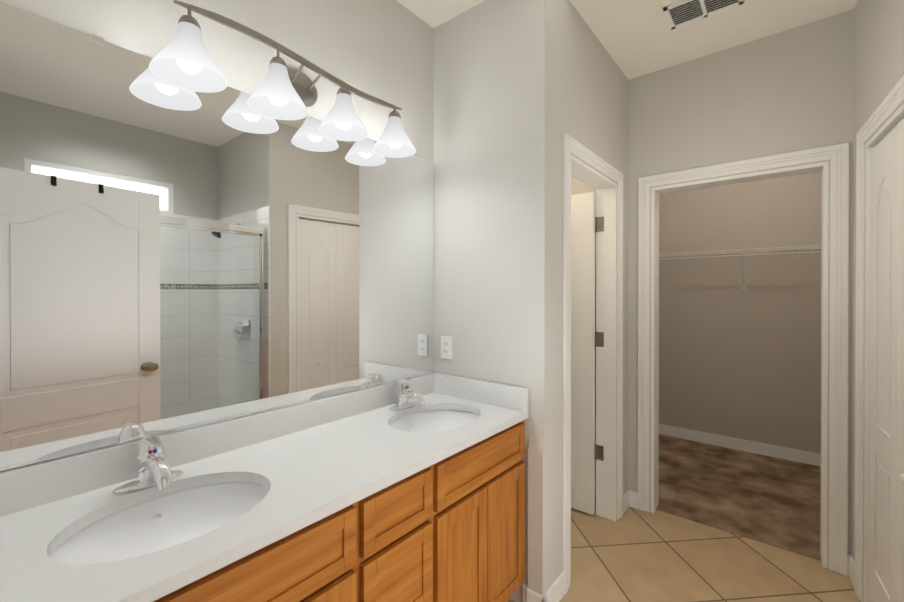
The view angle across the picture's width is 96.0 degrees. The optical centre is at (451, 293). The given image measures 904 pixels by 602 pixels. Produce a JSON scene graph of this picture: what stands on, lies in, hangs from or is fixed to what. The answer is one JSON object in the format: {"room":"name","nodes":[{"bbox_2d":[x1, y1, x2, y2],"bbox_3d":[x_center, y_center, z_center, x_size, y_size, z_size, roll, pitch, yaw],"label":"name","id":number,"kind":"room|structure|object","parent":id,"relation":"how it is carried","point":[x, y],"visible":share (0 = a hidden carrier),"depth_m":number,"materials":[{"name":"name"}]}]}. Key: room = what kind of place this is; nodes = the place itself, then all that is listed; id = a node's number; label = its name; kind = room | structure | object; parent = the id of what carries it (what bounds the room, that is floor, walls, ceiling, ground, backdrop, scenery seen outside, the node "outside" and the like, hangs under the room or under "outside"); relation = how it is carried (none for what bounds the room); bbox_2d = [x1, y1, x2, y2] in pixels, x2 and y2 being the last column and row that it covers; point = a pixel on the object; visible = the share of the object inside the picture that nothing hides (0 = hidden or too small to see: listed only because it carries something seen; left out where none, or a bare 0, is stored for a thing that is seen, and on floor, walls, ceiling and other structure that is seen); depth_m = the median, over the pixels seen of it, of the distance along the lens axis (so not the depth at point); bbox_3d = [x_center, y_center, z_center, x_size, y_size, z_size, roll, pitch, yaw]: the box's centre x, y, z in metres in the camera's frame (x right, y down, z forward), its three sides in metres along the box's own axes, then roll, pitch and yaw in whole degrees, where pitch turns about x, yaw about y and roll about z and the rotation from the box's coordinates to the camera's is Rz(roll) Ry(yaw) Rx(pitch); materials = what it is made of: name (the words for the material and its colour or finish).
{"room":"bathroom","nodes":[
{"label":"bathroom","id":0,"kind":"room"},
{"bbox_2d":[0,0,433,471],"bbox_3d":[-0.707,0.000,1.506,0.120,2.800,1.780,0,0,39],"label":"wall","id":1,"kind":"structure","parent":0,"point":[382,50],"depth_m":1.61,"materials":[{"name":"white paint"}]},
{"bbox_2d":[0,2,434,470],"bbox_3d":[-0.617,-0.139,1.512,0.008,1.111,1.648,0,0,39],"label":"vanity mirror","id":2,"kind":"object","parent":1,"relation":"attached to","point":[173,258],"visible":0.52,"depth_m":1.24,"materials":[{"name":"clear glass"}]},
{"bbox_2d":[149,0,415,157],"bbox_3d":[-0.510,-0.741,1.489,0.200,0.223,0.988,0,0,39],"label":"sconce","id":3,"kind":"object","parent":1,"relation":"attached to","point":[183,59],"visible":1,"depth_m":1.37,"materials":[{"name":"white glass"}]},
{"bbox_2d":[0,373,435,516],"bbox_3d":[-0.612,0.470,1.509,0.020,0.100,1.652,0,0,39],"label":"backsplash","id":4,"kind":"structure","parent":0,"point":[24,487],"depth_m":1.26,"materials":[{"name":"white stone"}]},
{"bbox_2d":[434,0,557,601],"bbox_3d":[-0.241,-0.004,2.359,1.760,2.800,0.130,0,0,39],"label":"wall","id":5,"kind":"structure","parent":0,"point":[496,190],"depth_m":1.88,"materials":[{"name":"white paint"}]},
{"bbox_2d":[441,336,451,358],"bbox_3d":[-0.030,0.278,2.097,0.070,0.115,0.008,0,0,39],"label":"outlet","id":6,"kind":"object","parent":5,"relation":"attached to","point":[446,347],"visible":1,"depth_m":2.09,"materials":[{"name":"white plastic"}]},
{"bbox_2d":[436,373,527,412],"bbox_3d":[0.122,0.469,1.962,0.542,0.100,0.020,0,0,39],"label":"backsplash","id":7,"kind":"structure","parent":5,"relation":"attached to","point":[512,397],"depth_m":1.92,"materials":[{"name":"white stone"}]},
{"bbox_2d":[528,436,543,595],"bbox_3d":[0.365,1.014,1.772,0.072,0.770,0.015,0,0,39],"label":"wall","id":8,"kind":"structure","parent":0,"point":[536,515],"depth_m":1.76,"materials":[{"name":"white paint"}]},
{"bbox_2d":[557,0,627,577],"bbox_3d":[0.773,-0.003,2.303,0.120,2.800,1.070,0,0,39],"label":"wall","id":9,"kind":"structure","parent":0,"point":[592,98],"depth_m":2.12,"materials":[{"name":"white paint"}]},
{"bbox_2d":[571,192,594,514],"bbox_3d":[0.634,0.373,2.761,0.664,2.020,0.185,0,0,39],"label":"door","id":10,"kind":"structure","parent":9,"relation":"in","point":[582,349],"depth_m":2.58,"materials":[{"name":"white wood"}]},
{"bbox_2d":[563,133,622,593],"bbox_3d":[0.748,0.325,2.261,0.138,2.144,0.858,0,0,39],"label":"door frame","id":11,"kind":"structure","parent":9,"relation":"attached to","point":[606,323],"depth_m":2.50,"materials":[{"name":"white wood"}]},
{"bbox_2d":[594,217,603,460],"bbox_3d":[0.920,0.281,2.547,0.056,1.526,0.013,0,0,39],"label":"door hinges","id":12,"kind":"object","parent":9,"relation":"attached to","point":[599,342],"depth_m":2.55,"materials":[{"name":"silver metal"}]},
{"bbox_2d":[396,0,857,79],"bbox_3d":[0.568,-1.450,1.541,4.040,0.100,5.940,0,0,39],"label":"ceiling","id":13,"kind":"structure","parent":0,"point":[637,38],"depth_m":2.11,"materials":[{"name":"beige paint"}]},
{"bbox_2d":[663,0,743,29],"bbox_3d":[1.214,-1.395,1.968,0.310,0.013,0.200,0,0,39],"label":"ceiling vent","id":14,"kind":"object","parent":13,"relation":"in","point":[679,13],"visible":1,"depth_m":1.99,"materials":[{"name":"white metal"}]},
{"bbox_2d":[507,496,860,601],"bbox_3d":[0.041,1.433,0.911,4.040,0.060,4.280,0,0,39],"label":"floor","id":15,"kind":"structure","parent":0,"point":[633,555],"depth_m":2.08,"materials":[{"name":"beige tile"}]},
{"bbox_2d":[136,413,528,601],"bbox_3d":[-0.407,0.976,1.343,0.551,0.850,1.652,0,0,39],"label":"bathroom vanity","id":16,"kind":"object","parent":15,"relation":"on","point":[412,489],"depth_m":1.26,"materials":[{"name":"brown wood"}]},
{"bbox_2d":[0,393,527,601],"bbox_3d":[-0.403,0.536,1.338,0.562,0.029,1.652,0,0,39],"label":"countertop","id":17,"kind":"structure","parent":16,"relation":"on","point":[323,467],"depth_m":1.06,"materials":[{"name":"white stone"}]},
{"bbox_2d":[108,433,187,500],"bbox_3d":[-0.791,0.456,1.085,0.174,0.131,0.162,0,0,39],"label":"faucet","id":18,"kind":"object","parent":17,"relation":"on","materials":[{"name":"silver metal"}]},
{"bbox_2d":[36,465,291,592],"bbox_3d":[-0.674,0.614,0.990,0.400,0.149,0.508,0,0,39],"label":"sink","id":19,"kind":"object","parent":17,"relation":"in","point":[80,548],"depth_m":1.06,"materials":[{"name":"white ceramic"}]},
{"bbox_2d":[384,377,431,412],"bbox_3d":[-0.186,0.453,1.824,0.174,0.131,0.162,0,0,39],"label":"faucet","id":20,"kind":"object","parent":17,"relation":"on","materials":[{"name":"silver metal"}]},
{"bbox_2d":[376,401,487,440],"bbox_3d":[-0.068,0.611,1.728,0.400,0.149,0.508,0,0,39],"label":"sink","id":21,"kind":"object","parent":17,"relation":"in","point":[440,417],"depth_m":1.90,"materials":[{"name":"white ceramic"}]},
{"bbox_2d":[571,9,853,568],"bbox_3d":[1.359,-0.004,2.592,3.940,2.800,0.120,0,0,39],"label":"wall","id":22,"kind":"structure","parent":0,"point":[789,90],"depth_m":2.29,"materials":[{"name":"white paint"}]},
{"bbox_2d":[623,490,637,500],"bbox_3d":[0.911,1.341,3.057,0.986,0.105,0.013,0,0,39],"label":"baseboard","id":23,"kind":"structure","parent":22,"relation":"attached to","point":[629,494],"depth_m":2.65,"materials":[{"name":"white wood"}]},
{"bbox_2d":[638,142,848,575],"bbox_3d":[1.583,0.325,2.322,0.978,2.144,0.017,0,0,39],"label":"trim","id":24,"kind":"structure","parent":22,"relation":"attached to","point":[838,157],"depth_m":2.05,"materials":[{"name":"white wood"}]},
{"bbox_2d":[656,434,820,560],"bbox_3d":[2.156,1.421,3.018,3.240,0.066,1.660,0,0,39],"label":"floor","id":25,"kind":"structure","parent":0,"point":[773,501],"depth_m":2.84,"materials":[{"name":"brown carpet"}]},
{"bbox_2d":[659,171,821,453],"bbox_3d":[2.644,-0.009,3.608,3.240,2.800,0.120,0,0,39],"label":"wall","id":26,"kind":"structure","parent":0,"point":[736,361],"depth_m":3.59,"materials":[{"name":"beige paint"}]},
{"bbox_2d":[659,424,820,466],"bbox_3d":[2.602,1.339,3.563,3.000,0.105,0.013,0,0,39],"label":"baseboard","id":27,"kind":"structure","parent":26,"relation":"attached to","point":[806,457],"depth_m":3.58,"materials":[{"name":"white wood"}]},
{"bbox_2d":[659,245,820,289],"bbox_3d":[2.508,-0.202,3.442,2.983,0.338,0.306,0,0,39],"label":"wire closet shelf","id":28,"kind":"object","parent":26,"relation":"attached to","point":[734,251],"visible":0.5,"depth_m":3.41,"materials":[{"name":"white metal"}]},
{"bbox_2d":[852,0,903,595],"bbox_3d":[1.689,0.000,1.476,0.120,2.800,1.204,0,0,34],"label":"wall","id":29,"kind":"structure","parent":0,"point":[878,50],"depth_m":1.78,"materials":[{"name":"white paint"}]},
{"bbox_2d":[849,555,854,586],"bbox_3d":[1.634,1.347,1.519,0.013,0.105,1.204,0,0,34],"label":"baseboard","id":30,"kind":"structure","parent":29,"relation":"attached to","point":[851,569],"depth_m":1.97,"materials":[{"name":"white"}]},
{"bbox_2d":[854,75,903,601],"bbox_3d":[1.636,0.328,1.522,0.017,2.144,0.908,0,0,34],"label":"door frame","id":31,"kind":"structure","parent":29,"relation":"attached to","point":[893,100],"depth_m":1.85,"materials":[{"name":"white wood"}]},
{"bbox_2d":[869,118,903,601],"bbox_3d":[1.651,0.378,1.512,0.065,2.020,0.714,0,0,34],"label":"bifold door","id":32,"kind":"structure","parent":29,"relation":"in","point":[886,532],"depth_m":1.61,"materials":[{"name":"white wood"}]}
]}

